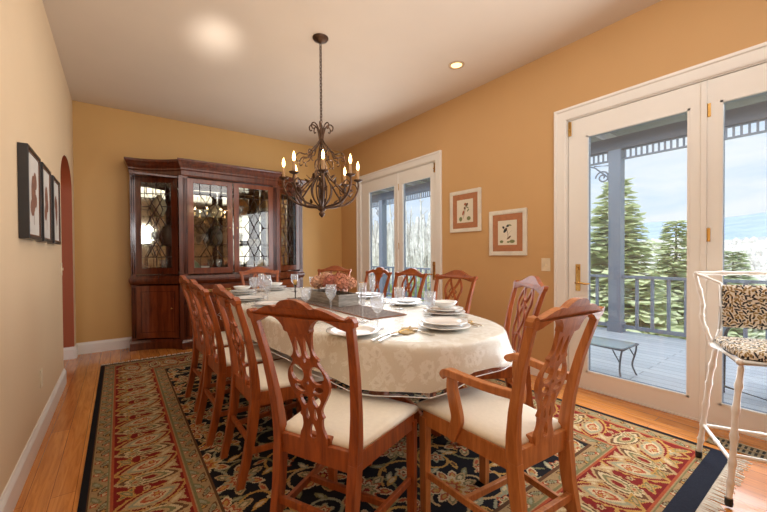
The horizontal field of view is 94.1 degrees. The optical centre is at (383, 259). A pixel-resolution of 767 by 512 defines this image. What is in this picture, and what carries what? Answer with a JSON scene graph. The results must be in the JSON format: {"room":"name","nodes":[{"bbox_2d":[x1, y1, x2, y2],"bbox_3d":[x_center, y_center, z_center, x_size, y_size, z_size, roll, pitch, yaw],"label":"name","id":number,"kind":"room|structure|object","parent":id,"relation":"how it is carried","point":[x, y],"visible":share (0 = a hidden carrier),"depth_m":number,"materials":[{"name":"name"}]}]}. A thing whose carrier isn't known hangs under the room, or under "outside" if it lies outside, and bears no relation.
{"room":"dining room","nodes":[
{"label":"dining room","id":0,"kind":"room"},
{"bbox_2d":[0,0,75,496],"bbox_3d":[-1.266,-0.339,0.869,0.160,2.972,8.109,-1,1,-37],"label":"wall","id":1,"kind":"structure","parent":0,"point":[36,100],"depth_m":2.01,"materials":[{"name":"beige paint"}]},
{"bbox_2d":[17,142,41,240],"bbox_3d":[-1.980,-0.357,2.002,0.041,0.495,0.380,-1,1,-37],"label":"framed picture","id":2,"kind":"object","parent":1,"relation":"attached to","point":[28,161],"visible":1,"depth_m":1.87,"materials":[{"name":"black paint"}]},
{"bbox_2d":[29,156,38,231],"bbox_3d":[-1.969,-0.357,2.010,0.001,0.399,0.284,-1,1,-37],"label":"print","id":3,"kind":"object","parent":2,"relation":"attached to","point":[33,164],"depth_m":2.01},
{"bbox_2d":[0,368,66,511],"bbox_3d":[-0.905,1.083,0.425,0.178,0.135,6.948,-1,1,-37],"label":"baseboard","id":4,"kind":"structure","parent":1,"relation":"attached to","point":[9,498],"depth_m":1.93,"materials":[{"name":"white paint"}]},
{"bbox_2d":[38,162,51,242],"bbox_3d":[-2.239,-0.360,2.352,0.041,0.495,0.340,-1,1,-37],"label":"framed picture","id":5,"kind":"object","parent":1,"relation":"attached to","point":[46,190],"visible":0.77,"depth_m":2.35,"materials":[{"name":"black paint"}]},
{"bbox_2d":[44,173,49,235],"bbox_3d":[-2.228,-0.360,2.360,0.001,0.399,0.244,-1,1,-37],"label":"print","id":6,"kind":"object","parent":5,"relation":"attached to","point":[46,177],"depth_m":2.37},
{"bbox_2d":[48,175,60,244],"bbox_3d":[-2.510,-0.362,2.717,0.041,0.495,0.350,-1,1,-37],"label":"framed picture","id":7,"kind":"object","parent":1,"relation":"attached to","point":[55,185],"visible":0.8,"depth_m":2.71,"materials":[{"name":"black paint"}]},
{"bbox_2d":[54,184,58,237],"bbox_3d":[-2.499,-0.362,2.725,0.001,0.399,0.254,-1,1,-37],"label":"print","id":8,"kind":"object","parent":7,"relation":"attached to","point":[56,187],"depth_m":2.75},
{"bbox_2d":[60,155,73,347],"bbox_3d":[-3.271,0.049,3.582,0.156,2.157,0.984,-1,1,-37],"label":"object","id":9,"kind":"structure","parent":1,"relation":"attached to","point":[66,188],"depth_m":3.99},
{"bbox_2d":[63,343,77,359],"bbox_3d":[-3.603,1.056,4.064,0.178,0.135,0.210,-1,1,-37],"label":"baseboard","id":10,"kind":"structure","parent":1,"relation":"attached to","point":[68,352],"depth_m":4.00,"materials":[{"name":"white paint"}]},
{"bbox_2d":[72,100,341,342],"bbox_3d":[-2.230,-0.386,5.276,3.862,2.972,0.120,-1,1,-37],"label":"wall","id":11,"kind":"structure","parent":0,"point":[103,136],"depth_m":4.45,"materials":[{"name":"orange paint"}]},
{"bbox_2d":[77,337,131,354],"bbox_3d":[-2.164,1.033,5.250,3.582,0.135,0.018,-1,1,-37],"label":"baseboard","id":12,"kind":"structure","parent":11,"relation":"attached to","point":[118,343],"depth_m":4.33,"materials":[{"name":"white paint"}]},
{"bbox_2d":[42,0,661,151],"bbox_3d":[-0.353,-1.899,1.628,5.216,0.120,8.259,-1,1,-37],"label":"ceiling","id":13,"kind":"structure","parent":0,"point":[251,67],"depth_m":3.21,"materials":[{"name":"paint"}]},
{"bbox_2d":[279,33,361,216],"bbox_3d":[-0.524,-1.102,3.002,0.673,1.504,0.672,-1,1,-37],"label":"chandelier","id":14,"kind":"object","parent":13,"relation":"hanging from","point":[319,38],"visible":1,"depth_m":2.97,"materials":[{"name":"brown metal"}]},
{"bbox_2d":[448,61,464,69],"bbox_3d":[0.702,-1.863,3.432,0.156,0.008,0.156,-1,1,-37],"label":"recessed light","id":15,"kind":"object","parent":13,"relation":"in","point":[454,65],"visible":1,"depth_m":3.43,"materials":[{"name":"white"}]},
{"bbox_2d":[13,348,766,511],"bbox_3d":[-0.347,1.182,1.656,5.186,0.100,8.259,-1,1,-37],"label":"floor","id":16,"kind":"structure","parent":0,"point":[53,483],"depth_m":2.28,"materials":[{"name":"brown wood"}]},
{"bbox_2d":[124,157,305,351],"bbox_3d":[-2.119,-0.065,4.913,2.330,2.338,0.558,-1,1,-37],"label":"china cabinet","id":17,"kind":"object","parent":16,"relation":"on","point":[160,314],"visible":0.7,"depth_m":4.59,"materials":[{"name":"brown wood"}]},
{"bbox_2d":[152,195,166,215],"bbox_3d":[-2.867,-0.685,4.567,0.160,0.267,0.160,-1,1,-37],"label":"vase","id":18,"kind":"object","parent":17,"relation":"on","point":[155,202],"visible":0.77,"depth_m":4.52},
{"bbox_2d":[160,225,170,245],"bbox_3d":[-2.776,-0.306,4.587,0.160,0.267,0.160,-1,1,-37],"label":"vase","id":19,"kind":"object","parent":17,"relation":"on","point":[166,234],"visible":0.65,"depth_m":4.53,"materials":[{"name":"brown metal"}]},
{"bbox_2d":[135,182,295,274],"bbox_3d":[-2.278,-0.408,5.121,2.172,1.200,0.005,-1,1,-37],"label":"mirror","id":20,"kind":"object","parent":17,"relation":"on","point":[199,234],"depth_m":5.05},
{"bbox_2d":[209,203,222,216],"bbox_3d":[-2.275,-0.657,4.844,0.180,0.200,0.180,-1,1,-37],"label":"jar","id":21,"kind":"object","parent":17,"relation":"on","point":[214,210],"visible":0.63,"depth_m":4.79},
{"bbox_2d":[210,226,222,245],"bbox_3d":[-2.277,-0.312,4.870,0.160,0.267,0.160,-1,1,-37],"label":"vase","id":22,"kind":"object","parent":17,"relation":"on","point":[219,235],"visible":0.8,"depth_m":4.82,"materials":[{"name":"brown metal"}]},
{"bbox_2d":[141,216,294,223],"bbox_3d":[-2.163,-0.552,4.964,2.104,0.007,0.378,-1,1,-37],"label":"glass shelf","id":23,"kind":"object","parent":17,"relation":"attached to","point":[196,218],"depth_m":4.94,"materials":[{"name":"clear glass"}]},
{"bbox_2d":[170,246,283,247],"bbox_3d":[-2.161,-0.172,4.968,2.104,0.007,0.378,-1,1,-37],"label":"glass shelf","id":24,"kind":"object","parent":17,"relation":"attached to","point":[170,246],"depth_m":5.02,"materials":[{"name":"clear glass"}]},
{"bbox_2d":[77,351,751,511],"bbox_3d":[-0.491,1.115,2.875,2.961,0.008,4.481,-1,1,-37],"label":"oriental rug","id":25,"kind":"object","parent":16,"relation":"on","point":[147,452],"visible":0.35,"depth_m":1.93,"materials":[{"name":"fabric"}]},
{"bbox_2d":[179,275,254,411],"bbox_3d":[-1.306,0.617,2.893,0.594,0.996,0.498,-1,1,-39],"label":"dining chair","id":26,"kind":"object","parent":25,"relation":"on","point":[198,340],"visible":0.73,"depth_m":2.80,"materials":[{"name":"brown wood"}]},
{"bbox_2d":[202,331,254,346],"bbox_3d":[-1.247,0.639,2.940,0.444,0.053,0.492,-1,1,-39],"label":"seat cushion","id":27,"kind":"object","parent":26,"relation":"on","point":[223,333],"depth_m":2.78,"materials":[{"name":"fabric"}]},
{"bbox_2d":[188,279,291,445],"bbox_3d":[-0.979,0.620,2.427,0.594,0.996,0.498,-1,1,-38],"label":"dining chair","id":28,"kind":"object","parent":25,"relation":"on","point":[217,360],"visible":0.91,"depth_m":2.26,"materials":[{"name":"brown wood"}]},
{"bbox_2d":[216,342,289,365],"bbox_3d":[-0.920,0.643,2.473,0.444,0.053,0.492,-1,1,-38],"label":"seat cushion","id":29,"kind":"object","parent":28,"relation":"on","point":[225,361],"depth_m":2.34,"materials":[{"name":"fabric"}]},
{"bbox_2d":[239,267,278,288],"bbox_3d":[-1.420,0.599,4.329,0.498,0.998,0.595,-1,1,-37],"label":"lattice chair","id":30,"kind":"object","parent":25,"relation":"on","point":[255,270],"visible":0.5,"depth_m":4.50,"materials":[{"name":"brown wood"}]},
{"bbox_2d":[212,284,336,490],"bbox_3d":[-0.623,0.623,2.014,0.594,0.996,0.498,-1,1,-37],"label":"dining chair","id":31,"kind":"object","parent":25,"relation":"on","point":[250,381],"visible":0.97,"depth_m":1.86,"materials":[{"name":"brown wood"}]},
{"bbox_2d":[238,357,334,391],"bbox_3d":[-0.563,0.646,2.059,0.444,0.053,0.492,-1,1,-37],"label":"seat cushion","id":32,"kind":"object","parent":31,"relation":"on","point":[281,365],"depth_m":1.93,"materials":[{"name":"fabric"}]},
{"bbox_2d":[246,299,418,511],"bbox_3d":[-0.178,0.627,1.431,0.472,0.996,0.565,0,1,28],"label":"dining chair","id":33,"kind":"object","parent":25,"relation":"on","point":[342,430],"visible":1,"depth_m":1.31,"materials":[{"name":"brown wood"}]},
{"bbox_2d":[285,388,418,448],"bbox_3d":[-0.145,0.650,1.494,0.466,0.053,0.422,0,1,28],"label":"seat cushion","id":34,"kind":"object","parent":33,"relation":"on","point":[383,417],"depth_m":1.41,"materials":[{"name":"fabric"}]},
{"bbox_2d":[317,265,351,291],"bbox_3d":[-0.742,0.591,4.653,0.498,0.998,0.595,0,1,17],"label":"lattice chair","id":35,"kind":"object","parent":25,"relation":"on","point":[335,268],"visible":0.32,"depth_m":4.88,"materials":[{"name":"brown wood"}]},
{"bbox_2d":[363,267,391,297],"bbox_3d":[-0.259,0.596,4.070,0.594,0.996,0.498,-1,1,-37],"label":"dining chair","id":36,"kind":"object","parent":25,"relation":"on","point":[378,272],"visible":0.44,"depth_m":4.18,"materials":[{"name":"brown wood"}]},
{"bbox_2d":[362,391,440,465],"bbox_3d":[-0.509,0.737,2.952,1.180,0.743,3.240,-1,1,-37],"label":"dining table","id":37,"kind":"object","parent":25,"relation":"on","point":[402,399],"visible":0.07,"depth_m":2.26,"materials":[{"name":"brown wood"}]},
{"bbox_2d":[219,288,512,392],"bbox_3d":[-0.508,0.462,2.947,1.258,0.207,3.333,-1,1,-37],"label":"tablecloth","id":38,"kind":"object","parent":37,"relation":"on","point":[413,362],"visible":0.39,"depth_m":1.66,"materials":[{"name":"beige fabric"}]},
{"bbox_2d":[218,315,514,398],"bbox_3d":[-0.508,0.468,2.947,1.293,0.226,3.368,-1,1,-37],"label":"tablecloth","id":39,"kind":"object","parent":38,"relation":"on","point":[218,315],"visible":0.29,"depth_m":1.56,"materials":[{"name":"beige fabric"}]},
{"bbox_2d":[241,297,266,301],"bbox_3d":[-1.145,0.347,3.063,0.270,0.021,0.270,-1,1,-37],"label":"dinner plate","id":40,"kind":"object","parent":39,"relation":"on","point":[264,297],"visible":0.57,"depth_m":2.99,"materials":[{"name":"grey ceramic"}]},
{"bbox_2d":[237,295,266,299],"bbox_3d":[-1.145,0.334,3.063,0.270,0.021,0.270,-1,1,-37],"label":"dinner plate","id":41,"kind":"object","parent":40,"relation":"on","point":[246,297],"visible":0.83,"depth_m":3.11,"materials":[{"name":"grey ceramic"}]},
{"bbox_2d":[287,296,406,319],"bbox_3d":[-0.359,0.354,2.749,0.284,0.003,1.334,-1,1,-37],"label":"table runner","id":42,"kind":"object","parent":39,"relation":"on","point":[367,312],"visible":0.73,"depth_m":2.46,"materials":[{"name":"fabric"}]},
{"bbox_2d":[307,288,358,306],"bbox_3d":[-0.422,0.307,2.901,0.180,0.089,0.548,-1,1,-37],"label":"planter box","id":43,"kind":"object","parent":42,"relation":"on","point":[341,299],"visible":0.97,"depth_m":2.76,"materials":[{"name":"wood"}]},
{"bbox_2d":[312,274,324,290],"bbox_3d":[-0.531,0.203,2.947,0.129,0.158,0.133,-1,1,-37],"label":"bloom","id":44,"kind":"object","parent":43,"relation":"in","point":[317,281],"visible":0.66,"depth_m":2.90,"materials":[{"name":"pink plant"}]},
{"bbox_2d":[323,275,336,293],"bbox_3d":[-0.409,0.196,2.781,0.136,0.163,0.137,-1,1,-37],"label":"bloom","id":45,"kind":"object","parent":43,"relation":"in","point":[329,280],"visible":0.76,"depth_m":2.75,"materials":[{"name":"pink plant"}]},
{"bbox_2d":[332,277,348,290],"bbox_3d":[-0.325,0.216,2.708,0.126,0.160,0.128,0,1,6],"label":"bloom","id":46,"kind":"object","parent":43,"relation":"in","point":[338,283],"visible":0.98,"depth_m":2.67,"materials":[{"name":"pink plant"}]},
{"bbox_2d":[341,276,356,293],"bbox_3d":[-0.276,0.205,2.773,0.139,0.162,0.139,-1,1,-37],"label":"bloom","id":47,"kind":"object","parent":43,"relation":"on","point":[353,284],"visible":0.59,"depth_m":2.74,"materials":[{"name":"pink plant"}]},
{"bbox_2d":[326,324,380,336],"bbox_3d":[-0.148,0.356,1.760,0.270,0.021,0.270,-1,1,-37],"label":"dinner plate","id":48,"kind":"object","parent":39,"relation":"on","point":[362,329],"visible":0.64,"depth_m":1.77,"materials":[{"name":"grey ceramic"}]},
{"bbox_2d":[389,301,423,305],"bbox_3d":[0.177,0.342,2.773,0.270,0.021,0.270,-1,1,-37],"label":"dinner plate","id":49,"kind":"object","parent":39,"relation":"on","point":[392,302],"visible":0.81,"depth_m":2.75,"materials":[{"name":"grey ceramic"}]},
{"bbox_2d":[391,297,421,302],"bbox_3d":[0.177,0.322,2.773,0.244,0.021,0.244,-1,1,-37],"label":"salad plate","id":50,"kind":"object","parent":49,"relation":"on","point":[401,299],"visible":0.98,"depth_m":2.79,"materials":[{"name":"grey ceramic"}]},
{"bbox_2d":[419,322,470,330],"bbox_3d":[0.320,0.352,1.877,0.270,0.021,0.270,-1,1,-37],"label":"dinner plate","id":51,"kind":"object","parent":39,"relation":"on","point":[422,324],"visible":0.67,"depth_m":1.85,"materials":[{"name":"grey ceramic"}]},
{"bbox_2d":[421,316,467,326],"bbox_3d":[0.319,0.332,1.876,0.244,0.021,0.244,-1,1,-37],"label":"salad plate","id":52,"kind":"object","parent":51,"relation":"on","point":[443,321],"visible":1,"depth_m":1.90,"materials":[{"name":"grey ceramic"}]},
{"bbox_2d":[424,309,465,315],"bbox_3d":[0.397,0.346,2.326,0.270,0.021,0.270,-1,1,-37],"label":"dinner plate","id":53,"kind":"object","parent":39,"relation":"on","point":[425,310],"visible":0.72,"depth_m":2.29,"materials":[{"name":"grey ceramic"}]},
{"bbox_2d":[426,305,462,311],"bbox_3d":[0.397,0.326,2.326,0.244,0.021,0.244,-1,1,-37],"label":"salad plate","id":54,"kind":"object","parent":53,"relation":"on","point":[435,308],"visible":0.88,"depth_m":2.32,"materials":[{"name":"grey ceramic"}]},
{"bbox_2d":[431,300,457,308],"bbox_3d":[0.397,0.296,2.326,0.170,0.042,0.170,-1,1,-37],"label":"soup bowl","id":55,"kind":"object","parent":54,"relation":"on","point":[445,304],"visible":1,"depth_m":2.29,"materials":[{"name":"white ceramic"}]},
{"bbox_3d":[-0.835,0.350,2.645,0.270,0.021,0.270,-1,1,-37],"label":"dinner plate","id":56,"kind":"object","parent":39,"relation":"on","visible":0},
{"bbox_2d":[253,300,280,305],"bbox_3d":[-0.835,0.329,2.645,0.244,0.021,0.244,-1,1,-37],"label":"salad plate","id":57,"kind":"object","parent":56,"relation":"on","point":[266,302],"visible":0.68,"depth_m":2.67,"materials":[{"name":"grey ceramic"}]},
{"bbox_2d":[391,268,426,298],"bbox_3d":[0.085,0.598,3.641,0.595,0.998,0.498,-1,1,-37],"label":"lattice chair","id":58,"kind":"object","parent":25,"relation":"on","point":[413,272],"visible":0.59,"depth_m":3.76,"materials":[{"name":"brown wood"}]},
{"bbox_2d":[430,270,477,396],"bbox_3d":[0.460,0.602,3.128,0.595,0.998,0.498,-1,1,-37],"label":"lattice chair","id":59,"kind":"object","parent":25,"relation":"on","point":[455,274],"visible":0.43,"depth_m":3.23,"materials":[{"name":"brown wood"}]},
{"bbox_2d":[444,276,548,445],"bbox_3d":[0.711,0.610,2.354,0.595,0.998,0.498,0,1,0],"label":"lattice chair","id":60,"kind":"object","parent":25,"relation":"on","point":[533,282],"visible":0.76,"depth_m":2.28,"materials":[{"name":"brown wood"}]},
{"bbox_2d":[494,361,511,367],"bbox_3d":[0.635,0.635,2.355,0.444,0.053,0.492,0,1,0],"label":"seat cushion","id":61,"kind":"object","parent":60,"relation":"on","point":[507,363],"depth_m":2.15,"materials":[{"name":"fabric"}]},
{"bbox_2d":[417,297,604,511],"bbox_3d":[0.488,0.623,1.447,0.446,0.996,0.646,-1,1,-32],"label":"armchair","id":62,"kind":"object","parent":25,"relation":"on","point":[493,421],"visible":1,"depth_m":1.34,"materials":[{"name":"brown wood"}]},
{"bbox_2d":[417,387,560,448],"bbox_3d":[0.446,0.646,1.517,0.415,0.053,0.480,-1,1,-32],"label":"seat cushion","id":63,"kind":"object","parent":62,"relation":"on","point":[483,421],"depth_m":1.42,"materials":[{"name":"fabric"}]},
{"bbox_2d":[693,271,766,506],"bbox_3d":[1.884,0.587,1.702,0.529,1.043,0.514,0,1,28],"label":"bar stool","id":64,"kind":"object","parent":16,"relation":"on","point":[743,306],"visible":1,"depth_m":1.85,"materials":[{"name":"white metal"}]},
{"bbox_2d":[714,336,766,362],"bbox_3d":[1.872,0.431,1.679,0.392,0.056,0.356,0,1,28],"label":"seat cushion","id":65,"kind":"object","parent":64,"relation":"on","point":[749,350],"depth_m":1.68,"materials":[{"name":"multicoloured fabric"}]},
{"bbox_2d":[722,285,766,329],"bbox_3d":[1.956,0.249,1.838,0.320,0.224,0.053,0,1,28],"label":"cushion","id":66,"kind":"object","parent":64,"relation":"on","point":[743,306],"depth_m":1.86,"materials":[{"name":"multicoloured fabric"}]},
{"bbox_2d":[705,435,766,458],"bbox_3d":[2.158,1.110,2.007,0.142,0.006,0.502,-1,1,-37],"label":"floor vent","id":67,"kind":"object","parent":16,"relation":"in","point":[744,449],"visible":0.71,"depth_m":2.08,"materials":[{"name":"beige metal"}]},
{"bbox_2d":[341,0,766,362],"bbox_3d":[1.732,-0.383,3.091,0.140,2.972,8.109,-1,1,-37],"label":"wall","id":68,"kind":"structure","parent":0,"point":[497,136],"depth_m":3.42,"materials":[{"name":"paint"}]},
{"bbox_2d":[362,173,398,297],"bbox_3d":[-0.049,-0.073,5.421,0.063,2.288,0.956,-1,1,-37],"label":"door","id":69,"kind":"structure","parent":68,"relation":"in","point":[390,181],"depth_m":5.63,"materials":[{"name":"white paint"}]},
{"bbox_2d":[356,150,441,299],"bbox_3d":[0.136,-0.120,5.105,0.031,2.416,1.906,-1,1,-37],"label":"trim","id":70,"kind":"structure","parent":68,"relation":"attached to","point":[436,156],"depth_m":4.48,"materials":[{"name":"white paint"}]},
{"bbox_2d":[398,162,435,304],"bbox_3d":[0.428,-0.068,4.738,0.109,2.288,0.747,-1,1,-37],"label":"door","id":71,"kind":"structure","parent":68,"relation":"in","point":[423,172],"depth_m":4.83,"materials":[{"name":"white paint"}]},
{"bbox_2d":[450,187,481,232],"bbox_3d":[0.923,-0.544,4.042,0.021,0.472,0.445,-1,1,-37],"label":"framed picture","id":72,"kind":"object","parent":68,"relation":"attached to","point":[465,205],"visible":1,"depth_m":4.02,"materials":[{"name":"paper"}]},
{"bbox_2d":[457,198,472,222],"bbox_3d":[0.920,-0.544,4.040,0.001,0.260,0.233,-1,1,-37],"label":"print","id":73,"kind":"object","parent":72,"relation":"attached to","point":[464,205],"depth_m":4.04,"materials":[{"name":"beige paper"}]},
{"bbox_2d":[489,208,526,254],"bbox_3d":[1.251,-0.267,3.605,0.021,0.460,0.430,-1,1,-37],"label":"framed picture","id":74,"kind":"object","parent":68,"relation":"attached to","point":[507,228],"visible":1,"depth_m":3.59,"materials":[{"name":"wood"}]},
{"bbox_2d":[498,219,516,244],"bbox_3d":[1.248,-0.267,3.603,0.001,0.248,0.218,-1,1,-37],"label":"print","id":75,"kind":"object","parent":74,"relation":"attached to","point":[507,228],"depth_m":3.60,"materials":[{"name":"beige paper"}]},
{"bbox_2d":[530,366,548,378],"bbox_3d":[1.134,1.030,3.793,0.018,0.135,1.400,-1,1,-37],"label":"baseboard","id":76,"kind":"structure","parent":68,"relation":"attached to","point":[533,371],"depth_m":3.37,"materials":[{"name":"white paint"}]},
{"bbox_2d":[541,258,549,270],"bbox_3d":[1.494,0.051,3.289,0.016,0.120,0.085,-1,1,-37],"label":"light switch","id":77,"kind":"object","parent":68,"relation":"attached to","point":[545,262],"visible":1,"depth_m":3.29,"materials":[{"name":"beige plastic"}]},
{"bbox_2d":[397,81,707,419],"bbox_3d":[1.180,-0.058,3.721,0.016,2.284,3.310,-1,1,-37],"label":"door frame","id":78,"kind":"structure","parent":68,"relation":"attached to","point":[703,154],"depth_m":2.40,"materials":[{"name":"white paint"}]},
{"bbox_2d":[569,82,700,418],"bbox_3d":[1.888,-0.053,2.769,0.109,2.288,0.896,-1,1,-37],"label":"door","id":79,"kind":"structure","parent":68,"relation":"in","point":[685,100],"depth_m":2.71,"materials":[{"name":"white paint"}]},
{"bbox_2d":[554,42,766,440],"bbox_3d":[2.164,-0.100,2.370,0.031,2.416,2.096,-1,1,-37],"label":"trim","id":80,"kind":"structure","parent":68,"relation":"attached to","point":[757,53],"depth_m":3.01,"materials":[{"name":"white paint"}]},
{"bbox_2d":[706,63,766,437],"bbox_3d":[2.460,-0.047,2.036,0.063,2.288,0.976,-1,1,-37],"label":"door","id":81,"kind":"structure","parent":68,"relation":"in","point":[752,81],"depth_m":2.35,"materials":[{"name":"white paint"}]},
{"label":"outside","id":82,"kind":"structure","parent":0,"visible":0},
{"bbox_2d":[373,93,766,193],"bbox_3d":[1.001,-2.187,7.573,4.066,0.080,21.000,-1,1,-37],"label":"ceiling","id":83,"kind":"structure","parent":82,"point":[760,98],"depth_m":5.56,"materials":[{"name":"wood"}]},
{"bbox_2d":[372,133,616,194],"bbox_3d":[1.204,-2.078,7.133,3.866,0.130,19.250,-1,1,-37],"label":"rafters","id":84,"kind":"object","parent":83,"relation":"attached to","point":[608,135],"depth_m":6.20,"materials":[{"name":"paint"}]},
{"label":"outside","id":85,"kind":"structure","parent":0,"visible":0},
{"bbox_2d":[380,296,766,411],"bbox_3d":[0.797,1.266,7.447,3.506,0.120,21.000,-1,1,-37],"label":"floor","id":86,"kind":"structure","parent":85,"point":[660,361],"depth_m":4.16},
{"bbox_2d":[375,200,387,295],"bbox_3d":[-0.109,-0.340,11.345,0.210,3.008,0.510,-1,1,-37],"label":"porch post","id":87,"kind":"object","parent":86,"relation":"on","point":[382,211],"visible":0.88,"depth_m":11.15,"materials":[{"name":"grey paint"}]},
{"bbox_2d":[591,149,625,332],"bbox_3d":[3.798,-0.300,6.076,0.210,3.008,0.510,-1,1,-37],"label":"porch post","id":88,"kind":"object","parent":86,"relation":"on","point":[615,175],"visible":0.98,"depth_m":5.90,"materials":[{"name":"grey paint"}]},
{"bbox_2d":[591,336,638,376],"bbox_3d":[2.289,1.068,4.021,0.422,0.350,0.882,-1,1,-37],"label":"patio table","id":89,"kind":"object","parent":86,"relation":"on","point":[635,345],"visible":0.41,"depth_m":3.75,"materials":[{"name":"grey metal"}]},
{"bbox_2d":[724,327,766,400],"bbox_3d":[3.473,0.761,3.049,0.590,0.964,0.646,0,1,-8],"label":"patio chair","id":90,"kind":"object","parent":86,"relation":"on","point":[727,329],"visible":0.24,"depth_m":3.29,"materials":[{"name":"black metal"}]},
{"bbox_3d":[1.851,-0.320,8.703,0.210,3.008,0.510,-1,1,-37],"label":"porch post","id":91,"kind":"object","parent":86,"relation":"on","visible":0},
{"bbox_2d":[384,266,430,300],"bbox_3d":[0.967,0.675,9.915,0.090,0.870,3.109,-1,1,-37],"label":"deck railing","id":92,"kind":"object","parent":91,"relation":"attached to","point":[425,269],"visible":0.35,"depth_m":9.99,"materials":[{"name":"grey paint"}]},
{"bbox_2d":[372,101,766,201],"bbox_3d":[2.073,-1.928,8.370,0.140,0.210,21.000,-1,1,-37],"label":"beam","id":93,"kind":"structure","parent":91,"relation":"on","point":[757,111],"depth_m":5.46,"materials":[{"name":"wood"}]},
{"bbox_2d":[384,190,429,204],"bbox_3d":[0.952,-1.749,9.886,0.040,0.169,3.109,-1,1,-37],"label":"frieze","id":94,"kind":"object","parent":93,"relation":"attached to","point":[387,201],"visible":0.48,"depth_m":10.06,"materials":[{"name":"grey paint"}]},
{"bbox_2d":[591,152,607,165],"bbox_3d":[2.905,-1.729,7.252,0.040,0.169,3.089,-1,1,-37],"label":"frieze","id":95,"kind":"object","parent":93,"relation":"attached to","point":[602,154],"visible":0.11,"depth_m":6.15,"materials":[{"name":"grey paint"}]},
{"bbox_2d":[622,118,766,159],"bbox_3d":[4.853,-1.710,4.625,0.040,0.169,3.089,-1,1,-37],"label":"frieze","id":96,"kind":"object","parent":93,"relation":"attached to","point":[749,133],"visible":0.74,"depth_m":5.26,"materials":[{"name":"grey paint"}]},
{"bbox_2d":[591,274,607,325],"bbox_3d":[2.920,0.695,7.281,0.090,0.870,3.089,-1,1,-37],"label":"deck railing","id":97,"kind":"object","parent":91,"relation":"attached to","point":[597,276],"visible":0.04,"depth_m":6.19,"materials":[{"name":"grey paint"}]},
{"bbox_3d":[5.746,-0.280,3.449,0.210,3.008,0.510,-1,1,-37],"label":"porch post","id":98,"kind":"object","parent":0,"visible":0},
{"bbox_2d":[621,275,766,339],"bbox_3d":[4.868,0.715,4.654,0.090,0.870,3.089,-1,1,-37],"label":"deck railing","id":99,"kind":"object","parent":98,"relation":"attached to","point":[668,331],"visible":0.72,"depth_m":5.39,"materials":[{"name":"grey paint"}]},
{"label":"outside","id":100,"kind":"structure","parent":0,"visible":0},
{"bbox_3d":[21.000,4.155,40.500,68.127,1.417,120.000,-1,1,-37],"label":"slope","id":101,"kind":"object","parent":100,"visible":0},
{"bbox_2d":[388,205,394,277],"bbox_3d":[0.617,-0.218,19.668,1.820,9.861,1.148,0,1,8],"label":"bare tree","id":102,"kind":"object","parent":101,"relation":"on","point":[392,243],"visible":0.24,"depth_m":19.60,"materials":[{"name":"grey plant"}]},
{"bbox_2d":[387,269,429,301],"bbox_3d":[0.915,2.410,14.860,2.010,4.117,2.222,-1,1,-24],"label":"leafy shrub","id":103,"kind":"object","parent":101,"relation":"on","point":[413,292],"visible":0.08,"depth_m":14.64,"materials":[{"name":"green plant"}]},
{"bbox_2d":[407,213,413,266],"bbox_3d":[1.416,0.611,24.419,1.214,8.085,1.208,-1,1,-37],"label":"bare tree","id":104,"kind":"object","parent":101,"relation":"on","point":[409,242],"visible":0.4,"depth_m":24.25,"materials":[{"name":"grey plant"}]},
{"bbox_2d":[409,207,419,276],"bbox_3d":[2.449,0.247,27.383,1.350,8.724,1.387,0,1,17],"label":"bare tree","id":105,"kind":"object","parent":101,"relation":"on","point":[411,207],"visible":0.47,"depth_m":27.15,"materials":[{"name":"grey plant"}]},
{"bbox_2d":[414,193,429,297],"bbox_3d":[1.625,0.314,17.771,1.797,8.829,1.065,0,1,8],"label":"bare tree","id":106,"kind":"object","parent":101,"relation":"on","point":[420,239],"visible":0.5,"depth_m":17.87,"materials":[{"name":"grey plant"}]},
{"bbox_2d":[372,212,766,286],"bbox_3d":[0.336,-1.041,122.113,99.380,9.947,211.410,-1,1,-37],"label":"woodland","id":107,"kind":"object","parent":101,"relation":"on","point":[753,259],"visible":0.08,"depth_m":41.60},
{"bbox_2d":[591,177,683,338],"bbox_3d":[7.872,1.088,12.225,5.194,7.534,5.120,0,1,0],"label":"conifer tree","id":108,"kind":"object","parent":101,"relation":"on","point":[634,249],"visible":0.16,"depth_m":11.51,"materials":[{"name":"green plant"}]},
{"bbox_2d":[646,220,732,339],"bbox_3d":[12.323,1.677,15.090,4.723,6.633,4.709,0,1,21],"label":"conifer tree","id":109,"kind":"object","parent":101,"relation":"on","point":[675,267],"visible":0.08,"depth_m":14.76,"materials":[{"name":"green plant"}]},
{"bbox_2d":[724,251,765,338],"bbox_3d":[17.450,2.347,17.699,5.246,5.569,5.319,-1,1,-44],"label":"conifer tree","id":110,"kind":"object","parent":101,"relation":"on","point":[736,258],"visible":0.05,"depth_m":17.32,"materials":[{"name":"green plant"}]},
{"bbox_2d":[748,329,765,338],"bbox_3d":[10.833,2.671,9.605,2.422,3.600,2.262,-1,1,-37],"label":"leafy shrub","id":111,"kind":"object","parent":101,"relation":"on","point":[749,330],"visible":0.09,"depth_m":10.09,"materials":[{"name":"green plant"}]},
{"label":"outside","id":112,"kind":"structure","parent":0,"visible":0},
{"bbox_2d":[591,212,766,243],"bbox_3d":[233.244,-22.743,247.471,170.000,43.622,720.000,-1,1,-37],"label":"hill","id":113,"kind":"structure","parent":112,"point":[748,226],"depth_m":243.19,"materials":[{"name":"white snow"}]},
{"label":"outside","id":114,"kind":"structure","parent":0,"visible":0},
{"bbox_2d":[637,238,766,270],"bbox_3d":[59.486,-0.329,87.678,60.000,11.876,250.000,-1,1,-37],"label":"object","id":115,"kind":"object","parent":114,"point":[760,243],"visible":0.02,"depth_m":75.87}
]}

